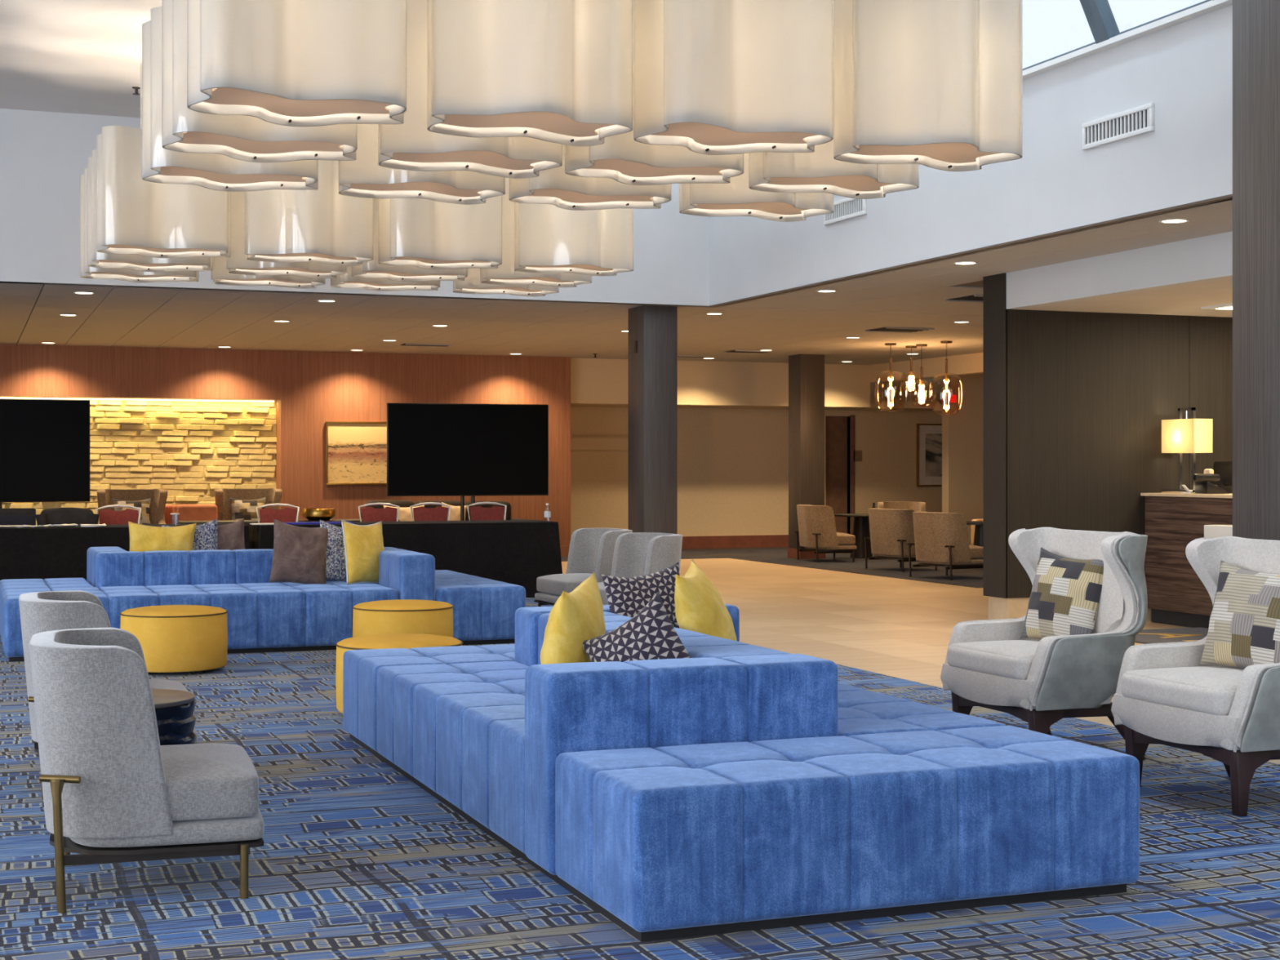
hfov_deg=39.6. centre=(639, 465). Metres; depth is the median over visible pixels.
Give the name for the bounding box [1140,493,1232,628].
reception desk
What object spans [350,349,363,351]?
recessed light
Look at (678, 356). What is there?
ceiling vent
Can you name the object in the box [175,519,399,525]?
console table
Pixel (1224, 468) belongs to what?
computer monitor
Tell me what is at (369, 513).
banquet chair
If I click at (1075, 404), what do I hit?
wall
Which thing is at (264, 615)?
sofa
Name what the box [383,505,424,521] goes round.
throw pillow
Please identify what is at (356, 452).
framed picture
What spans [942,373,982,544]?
wall partition
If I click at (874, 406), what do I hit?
wall trim
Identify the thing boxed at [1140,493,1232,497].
countertop
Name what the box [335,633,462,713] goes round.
round ottoman
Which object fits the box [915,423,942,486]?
framed picture
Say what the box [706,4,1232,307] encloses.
wall
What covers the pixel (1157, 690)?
seat cushion
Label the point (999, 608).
floor
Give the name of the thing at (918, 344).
pendant lamp
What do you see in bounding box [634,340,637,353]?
plate
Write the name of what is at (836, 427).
door
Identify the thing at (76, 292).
recessed light
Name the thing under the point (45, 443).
television
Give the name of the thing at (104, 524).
paper sheet
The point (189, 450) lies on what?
wall niche
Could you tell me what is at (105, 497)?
chair
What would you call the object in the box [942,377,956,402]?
exit sign
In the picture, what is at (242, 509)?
patchwork pillow
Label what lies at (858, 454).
wall plate
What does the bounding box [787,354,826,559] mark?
column
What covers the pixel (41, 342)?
recessed light
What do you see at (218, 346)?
recessed light
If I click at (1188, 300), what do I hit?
ceiling
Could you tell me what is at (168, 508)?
stool
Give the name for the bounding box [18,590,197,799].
lounge chair
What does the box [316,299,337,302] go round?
recessed light
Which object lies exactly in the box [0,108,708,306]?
wall
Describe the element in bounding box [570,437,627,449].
trim
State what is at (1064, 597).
patchwork pillow
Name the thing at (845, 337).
recessed light
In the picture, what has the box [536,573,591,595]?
seat cushion
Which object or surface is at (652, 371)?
column
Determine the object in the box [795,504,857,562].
lounge chair
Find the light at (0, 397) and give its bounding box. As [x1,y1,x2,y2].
[0,397,274,402]
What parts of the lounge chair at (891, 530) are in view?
leg, backrest, plate, seat, leg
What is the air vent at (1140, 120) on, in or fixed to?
in the wall at (1184, 68)
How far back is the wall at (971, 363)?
25.66 m
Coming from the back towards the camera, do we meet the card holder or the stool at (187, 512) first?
the stool at (187, 512)
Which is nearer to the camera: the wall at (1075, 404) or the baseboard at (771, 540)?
the wall at (1075, 404)
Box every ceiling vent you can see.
[400,342,452,346]
[677,355,709,358]
[723,350,773,353]
[864,327,934,333]
[945,294,982,302]
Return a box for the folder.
[284,521,353,524]
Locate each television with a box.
[0,398,89,508]
[386,403,548,520]
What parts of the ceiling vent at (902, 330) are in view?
frame, frame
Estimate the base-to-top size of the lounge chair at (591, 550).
0.768 m
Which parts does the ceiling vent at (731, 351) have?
frame, frame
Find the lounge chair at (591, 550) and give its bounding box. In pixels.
[533,528,632,606]
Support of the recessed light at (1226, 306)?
in the ceiling at (1188, 300)
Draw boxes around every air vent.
[823,197,866,225]
[1081,102,1154,150]
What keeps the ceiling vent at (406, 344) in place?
in the ceiling at (808, 321)
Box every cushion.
[149,679,187,691]
[160,743,258,821]
[364,500,415,508]
[414,500,460,507]
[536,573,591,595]
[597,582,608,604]
[836,532,855,544]
[947,640,1039,679]
[968,544,982,558]
[1121,666,1244,715]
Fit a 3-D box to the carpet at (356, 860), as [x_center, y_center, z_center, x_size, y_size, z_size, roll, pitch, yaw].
[1.093,1.303,11.711,24.400,0.018,30.100,0,0,-21]
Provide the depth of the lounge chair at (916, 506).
26.27 m
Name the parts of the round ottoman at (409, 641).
seat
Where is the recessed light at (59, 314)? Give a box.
[58,314,77,315]
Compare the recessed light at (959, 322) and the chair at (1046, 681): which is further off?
the recessed light at (959, 322)
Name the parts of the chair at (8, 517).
backrest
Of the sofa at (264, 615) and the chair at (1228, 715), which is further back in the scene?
the sofa at (264, 615)
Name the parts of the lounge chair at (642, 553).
backrest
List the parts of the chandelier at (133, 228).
lamp shade, diffuser panel, hanging rod, lamp shade, diffuser panel, lamp shade, diffuser panel, diffuser panel, lamp shade, diffuser panel, lamp shade, diffuser panel, lamp shade, lamp shade, diffuser panel, lamp shade, diffuser panel, lamp shade, diffuser panel, diffuser panel, lamp shade, diffuser panel, lamp shade, diffuser panel, lamp shade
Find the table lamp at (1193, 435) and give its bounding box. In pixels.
[1161,407,1213,493]
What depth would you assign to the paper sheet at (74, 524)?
16.04 m
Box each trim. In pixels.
[570,400,942,411]
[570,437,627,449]
[1022,0,1232,80]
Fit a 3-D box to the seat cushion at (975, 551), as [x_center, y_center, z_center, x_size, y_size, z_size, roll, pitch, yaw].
[3.588,0.983,20.547,0.575,0.165,0.670,0,0,-29]
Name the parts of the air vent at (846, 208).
frame, frame, frame, frame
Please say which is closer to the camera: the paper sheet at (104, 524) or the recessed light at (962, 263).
the recessed light at (962, 263)
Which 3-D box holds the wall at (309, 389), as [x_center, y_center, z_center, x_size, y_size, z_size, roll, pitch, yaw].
[-8.149,-0.133,22.929,15.140,2.865,0.585,0,0,-21]
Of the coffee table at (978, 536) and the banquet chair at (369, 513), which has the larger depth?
the coffee table at (978, 536)
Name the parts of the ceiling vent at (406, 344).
frame, frame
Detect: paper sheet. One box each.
[0,524,25,528]
[20,524,48,527]
[48,523,78,526]
[80,523,106,526]
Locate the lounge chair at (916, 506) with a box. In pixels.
[877,501,925,511]
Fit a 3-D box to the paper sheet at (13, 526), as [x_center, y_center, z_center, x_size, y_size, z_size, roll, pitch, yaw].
[-5.621,0.542,15.890,0.220,0.022,0.160,0,0,-27]
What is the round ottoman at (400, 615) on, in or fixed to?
on the carpet at (356, 860)
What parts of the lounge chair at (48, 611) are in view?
leg, plate, backrest, seat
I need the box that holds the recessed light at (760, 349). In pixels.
[760,349,773,351]
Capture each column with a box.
[627,305,677,533]
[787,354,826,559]
[1232,0,1279,540]
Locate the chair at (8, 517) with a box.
[0,507,35,525]
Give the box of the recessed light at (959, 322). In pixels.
[952,320,970,323]
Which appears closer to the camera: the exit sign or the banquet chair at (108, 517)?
the banquet chair at (108, 517)
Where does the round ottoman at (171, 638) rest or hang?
on the carpet at (356, 860)
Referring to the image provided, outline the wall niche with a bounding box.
[0,396,276,525]
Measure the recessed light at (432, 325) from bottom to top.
0.008 m
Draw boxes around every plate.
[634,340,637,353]
[853,450,862,461]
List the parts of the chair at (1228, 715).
leg, rail, leg, leg, rail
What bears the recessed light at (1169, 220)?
in the ceiling at (808, 321)
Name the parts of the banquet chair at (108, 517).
backrest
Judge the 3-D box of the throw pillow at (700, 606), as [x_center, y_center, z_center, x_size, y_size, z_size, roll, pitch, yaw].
[0.274,0.650,7.388,0.259,0.506,0.485,0,0,3]
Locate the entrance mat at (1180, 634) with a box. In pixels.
[1134,627,1208,644]
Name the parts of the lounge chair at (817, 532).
leg, leg, backrest, plate, seat, leg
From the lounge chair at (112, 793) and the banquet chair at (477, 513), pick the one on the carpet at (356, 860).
the lounge chair at (112, 793)
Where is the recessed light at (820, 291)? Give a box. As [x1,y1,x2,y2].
[816,289,837,292]
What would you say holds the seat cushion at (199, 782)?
on the lounge chair at (112, 793)
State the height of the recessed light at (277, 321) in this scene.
0.008 m
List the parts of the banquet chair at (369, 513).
backrest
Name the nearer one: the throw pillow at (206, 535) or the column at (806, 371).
the throw pillow at (206, 535)
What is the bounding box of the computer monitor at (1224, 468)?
[1209,461,1232,493]
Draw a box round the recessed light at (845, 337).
[844,337,860,338]
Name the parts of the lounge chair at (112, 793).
leg, backrest, plate, seat, leg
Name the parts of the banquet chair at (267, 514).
backrest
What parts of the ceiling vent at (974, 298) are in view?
frame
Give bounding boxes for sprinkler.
[132,86,140,95]
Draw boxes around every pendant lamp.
[884,342,896,408]
[905,345,916,382]
[915,343,927,391]
[940,340,952,412]
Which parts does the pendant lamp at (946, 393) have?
bulb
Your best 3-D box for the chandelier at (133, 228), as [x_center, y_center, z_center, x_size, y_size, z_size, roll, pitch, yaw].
[-2.101,-2.200,12.975,3.685,1.600,2.390,0,0,-21]
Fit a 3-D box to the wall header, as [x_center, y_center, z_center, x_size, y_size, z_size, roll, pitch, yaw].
[1.204,-1.232,26.526,4.920,0.665,0.200,0,0,-21]
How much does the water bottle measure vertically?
0.179 m
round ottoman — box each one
[120,604,227,673]
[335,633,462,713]
[352,599,453,637]
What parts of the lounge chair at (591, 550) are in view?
plate, seat, backrest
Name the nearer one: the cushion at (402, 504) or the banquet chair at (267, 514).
the banquet chair at (267, 514)
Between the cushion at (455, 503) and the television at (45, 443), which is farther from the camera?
the cushion at (455, 503)
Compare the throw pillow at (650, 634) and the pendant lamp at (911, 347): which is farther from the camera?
the pendant lamp at (911, 347)
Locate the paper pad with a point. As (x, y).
(250, 523)
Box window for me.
[1022,0,1211,71]
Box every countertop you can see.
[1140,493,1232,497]
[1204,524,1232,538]
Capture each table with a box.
[0,523,249,580]
[151,688,196,745]
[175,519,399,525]
[248,520,562,596]
[834,513,872,558]
[966,520,982,546]
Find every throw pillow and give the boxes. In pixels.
[128,521,195,551]
[161,519,217,550]
[195,519,244,550]
[269,518,328,584]
[320,520,346,582]
[341,520,384,585]
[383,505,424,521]
[441,502,466,520]
[540,571,605,664]
[582,591,691,662]
[601,562,679,628]
[674,558,737,640]
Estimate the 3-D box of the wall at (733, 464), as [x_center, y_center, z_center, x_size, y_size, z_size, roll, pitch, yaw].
[2.759,0.150,28.549,9.270,2.300,0.130,0,0,-21]
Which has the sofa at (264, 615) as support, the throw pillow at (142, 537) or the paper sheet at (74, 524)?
the throw pillow at (142, 537)
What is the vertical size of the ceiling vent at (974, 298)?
0.015 m
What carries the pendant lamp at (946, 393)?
hanging from the ceiling at (808, 321)
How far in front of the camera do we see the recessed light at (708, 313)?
18.11 m
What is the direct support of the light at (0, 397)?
attached to the wall niche
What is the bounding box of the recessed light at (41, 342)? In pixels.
[40,342,56,343]
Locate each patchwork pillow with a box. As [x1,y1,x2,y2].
[113,497,151,524]
[230,497,266,519]
[1019,546,1103,639]
[1199,560,1279,667]
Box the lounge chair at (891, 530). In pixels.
[863,508,937,572]
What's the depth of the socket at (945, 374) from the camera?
22.08 m
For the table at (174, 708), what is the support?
on the carpet at (356, 860)
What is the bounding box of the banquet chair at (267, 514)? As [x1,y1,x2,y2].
[256,503,299,523]
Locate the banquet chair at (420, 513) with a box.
[409,502,450,520]
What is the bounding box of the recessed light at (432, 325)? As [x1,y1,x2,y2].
[431,324,448,326]
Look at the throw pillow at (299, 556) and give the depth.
13.14 m
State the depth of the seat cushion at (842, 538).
23.90 m
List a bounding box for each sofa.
[0,546,525,662]
[342,603,1139,942]
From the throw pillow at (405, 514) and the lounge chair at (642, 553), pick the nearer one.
the lounge chair at (642, 553)
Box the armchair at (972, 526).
[970,519,982,545]
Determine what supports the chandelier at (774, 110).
hanging from the ceiling at (70, 56)
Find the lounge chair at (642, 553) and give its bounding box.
[597,532,682,604]
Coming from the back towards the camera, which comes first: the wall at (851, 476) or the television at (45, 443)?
the wall at (851, 476)
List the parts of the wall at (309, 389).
skirting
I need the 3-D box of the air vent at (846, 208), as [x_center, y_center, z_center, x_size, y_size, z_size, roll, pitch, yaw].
[1.676,-2.100,14.556,0.020,0.170,0.720,0,0,-21]
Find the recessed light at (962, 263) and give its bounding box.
[952,261,977,265]
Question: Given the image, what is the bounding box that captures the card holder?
[1181,484,1191,493]
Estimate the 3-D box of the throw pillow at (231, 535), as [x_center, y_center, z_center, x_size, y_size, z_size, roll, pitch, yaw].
[-3.275,0.657,13.836,0.461,0.490,0.174,0,0,-18]
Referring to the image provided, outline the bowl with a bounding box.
[302,507,336,520]
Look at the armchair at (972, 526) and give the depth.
23.19 m
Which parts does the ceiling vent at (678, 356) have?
frame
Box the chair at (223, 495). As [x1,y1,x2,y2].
[214,488,282,519]
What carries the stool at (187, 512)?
on the carpet at (356, 860)
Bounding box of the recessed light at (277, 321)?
[272,320,290,322]
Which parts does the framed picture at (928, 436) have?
frame, frame, frame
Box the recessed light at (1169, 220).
[1158,218,1189,223]
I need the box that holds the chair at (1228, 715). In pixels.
[1111,536,1279,816]
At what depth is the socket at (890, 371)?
22.48 m
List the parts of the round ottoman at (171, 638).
seat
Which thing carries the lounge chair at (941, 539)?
on the carpet at (356, 860)
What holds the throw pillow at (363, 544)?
on the sofa at (264, 615)
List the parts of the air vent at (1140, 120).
frame, frame, frame, frame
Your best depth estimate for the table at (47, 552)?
15.90 m
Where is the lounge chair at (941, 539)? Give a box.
[907,511,982,580]
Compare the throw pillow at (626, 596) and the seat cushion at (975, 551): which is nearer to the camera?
the throw pillow at (626, 596)
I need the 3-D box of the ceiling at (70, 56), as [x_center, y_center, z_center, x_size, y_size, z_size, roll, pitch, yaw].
[-3.360,-3.060,4.872,11.200,0.120,20.500,0,0,-21]
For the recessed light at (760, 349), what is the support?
in the ceiling at (808, 321)
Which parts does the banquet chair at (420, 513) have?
backrest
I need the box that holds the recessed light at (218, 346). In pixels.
[217,346,231,347]
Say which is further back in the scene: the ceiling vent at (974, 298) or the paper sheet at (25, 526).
the ceiling vent at (974, 298)
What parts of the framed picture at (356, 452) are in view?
frame, frame, frame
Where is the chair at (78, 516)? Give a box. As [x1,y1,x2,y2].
[35,507,99,525]
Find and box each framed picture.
[325,421,386,484]
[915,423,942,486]
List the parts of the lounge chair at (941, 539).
leg, backrest, leg, plate, seat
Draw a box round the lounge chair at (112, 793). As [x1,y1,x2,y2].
[28,627,264,913]
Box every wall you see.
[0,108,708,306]
[0,342,570,556]
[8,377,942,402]
[570,406,942,537]
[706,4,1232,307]
[847,414,854,534]
[870,352,982,383]
[982,272,1232,598]
[1006,231,1232,309]
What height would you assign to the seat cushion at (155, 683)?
0.165 m
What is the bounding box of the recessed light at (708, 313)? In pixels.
[705,312,723,315]
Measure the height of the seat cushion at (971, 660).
0.130 m
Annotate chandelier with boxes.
[80,63,633,296]
[142,0,1022,222]
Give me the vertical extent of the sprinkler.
0.054 m
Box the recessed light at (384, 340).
[382,339,396,341]
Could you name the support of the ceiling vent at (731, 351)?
in the ceiling at (808, 321)
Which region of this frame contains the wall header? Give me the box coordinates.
[570,358,870,407]
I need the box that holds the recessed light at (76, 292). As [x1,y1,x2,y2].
[73,291,94,294]
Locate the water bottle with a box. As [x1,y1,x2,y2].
[544,503,551,521]
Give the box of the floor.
[561,558,1279,764]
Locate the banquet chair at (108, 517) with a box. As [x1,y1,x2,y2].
[94,504,141,524]
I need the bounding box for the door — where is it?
[825,416,847,533]
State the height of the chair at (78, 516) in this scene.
0.898 m
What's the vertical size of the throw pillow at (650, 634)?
0.463 m
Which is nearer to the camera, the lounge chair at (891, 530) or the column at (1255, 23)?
the column at (1255, 23)
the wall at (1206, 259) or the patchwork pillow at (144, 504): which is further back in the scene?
the patchwork pillow at (144, 504)
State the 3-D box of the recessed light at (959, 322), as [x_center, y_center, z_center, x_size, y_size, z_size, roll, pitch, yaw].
[3.466,-1.548,19.147,0.190,0.008,0.190,0,0,-21]
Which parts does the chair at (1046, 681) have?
leg, rail, leg, leg, rail, leg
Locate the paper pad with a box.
[249,523,273,524]
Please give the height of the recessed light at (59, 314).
0.008 m
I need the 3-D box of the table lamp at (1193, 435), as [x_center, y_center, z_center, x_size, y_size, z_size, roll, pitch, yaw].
[4.488,-0.127,14.592,0.200,0.699,0.410,0,0,-21]
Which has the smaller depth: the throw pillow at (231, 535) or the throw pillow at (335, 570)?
the throw pillow at (335, 570)
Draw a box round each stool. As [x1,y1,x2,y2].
[164,503,173,524]
[173,504,217,524]
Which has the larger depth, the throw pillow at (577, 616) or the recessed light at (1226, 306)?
the recessed light at (1226, 306)
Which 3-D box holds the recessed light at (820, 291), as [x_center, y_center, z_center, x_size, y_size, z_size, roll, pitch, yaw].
[1.656,-1.548,15.758,0.190,0.008,0.190,0,0,-21]
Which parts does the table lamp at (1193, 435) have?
rod, rod, lamp shade, rod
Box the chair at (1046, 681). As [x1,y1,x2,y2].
[940,527,1147,759]
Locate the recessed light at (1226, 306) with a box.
[1200,302,1232,310]
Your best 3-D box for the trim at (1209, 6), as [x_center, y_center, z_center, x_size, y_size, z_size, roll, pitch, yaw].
[4.335,-2.647,7.736,0.240,0.035,20.360,0,0,-21]
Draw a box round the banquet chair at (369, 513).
[358,502,399,521]
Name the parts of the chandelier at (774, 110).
lamp shade, diffuser panel, lamp shade, diffuser panel, lamp shade, diffuser panel, diffuser panel, lamp shade, diffuser panel, lamp shade, diffuser panel, lamp shade, lamp shade, diffuser panel, lamp shade, diffuser panel, lamp shade, diffuser panel, diffuser panel, lamp shade, diffuser panel, lamp shade, diffuser panel, lamp shade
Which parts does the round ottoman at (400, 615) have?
seat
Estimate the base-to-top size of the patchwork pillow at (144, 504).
0.408 m
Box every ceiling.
[0,0,162,117]
[0,194,1232,364]
[1025,278,1232,317]
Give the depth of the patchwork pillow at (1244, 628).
7.05 m
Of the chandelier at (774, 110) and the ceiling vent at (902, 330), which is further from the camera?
the ceiling vent at (902, 330)
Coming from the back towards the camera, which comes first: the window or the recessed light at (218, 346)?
the recessed light at (218, 346)
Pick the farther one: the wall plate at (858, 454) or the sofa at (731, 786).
the wall plate at (858, 454)
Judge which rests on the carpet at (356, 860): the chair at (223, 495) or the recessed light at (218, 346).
the chair at (223, 495)
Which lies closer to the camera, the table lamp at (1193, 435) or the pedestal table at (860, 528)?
the table lamp at (1193, 435)
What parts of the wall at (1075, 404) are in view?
wood panel, wood panel, wood panel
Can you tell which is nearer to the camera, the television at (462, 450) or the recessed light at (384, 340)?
the television at (462, 450)
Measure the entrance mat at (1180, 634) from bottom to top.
0.014 m
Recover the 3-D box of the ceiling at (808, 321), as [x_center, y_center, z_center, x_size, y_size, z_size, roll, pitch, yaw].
[1.068,-1.594,11.916,24.500,0.112,30.500,0,0,-21]
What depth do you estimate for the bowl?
21.38 m
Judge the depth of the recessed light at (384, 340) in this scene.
21.98 m
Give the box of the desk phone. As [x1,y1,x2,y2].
[1192,468,1229,493]
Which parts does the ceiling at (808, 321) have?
panel, panel, panel, panel, panel, panel, panel, panel, panel, panel, panel, panel, panel, panel, panel, panel, panel, panel, panel, panel, panel, panel, panel, panel, panel, panel, panel, panel, panel, panel, panel, panel, panel, panel, panel, panel, panel, panel, panel, panel, panel, panel, panel, panel, panel, panel, panel, panel, panel, panel, panel, panel, panel, panel, panel, panel, panel, panel, panel, panel, panel, panel, panel, panel, panel, panel, panel, panel, panel, panel, panel, panel, panel, panel, panel, panel, panel, panel, panel, panel, panel, panel, panel, panel, panel, panel, panel, panel, panel, panel, panel, panel, panel, panel, panel, panel, panel, panel, panel, panel, panel, panel, panel, panel, panel, panel, panel, panel, panel, panel, panel, panel, panel, panel, panel, panel, panel, panel, panel, panel, panel, panel, panel, panel, panel, panel, panel, panel, panel, panel, panel, panel, panel, panel, panel, panel, panel, panel, panel, panel, panel, panel, panel, panel, panel, panel, panel, panel, panel, panel, panel, panel, panel, edge trim, panel, panel, panel, panel, panel, panel, panel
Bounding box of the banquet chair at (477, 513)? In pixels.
[466,502,506,520]
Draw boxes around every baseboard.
[681,533,852,549]
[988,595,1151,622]
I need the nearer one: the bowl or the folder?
the folder
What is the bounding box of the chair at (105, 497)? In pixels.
[97,488,167,524]
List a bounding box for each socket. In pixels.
[888,370,892,377]
[944,373,947,380]
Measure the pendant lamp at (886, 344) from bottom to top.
0.870 m
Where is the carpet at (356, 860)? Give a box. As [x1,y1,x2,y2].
[0,546,1279,959]
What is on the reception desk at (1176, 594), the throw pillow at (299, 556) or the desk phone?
the desk phone

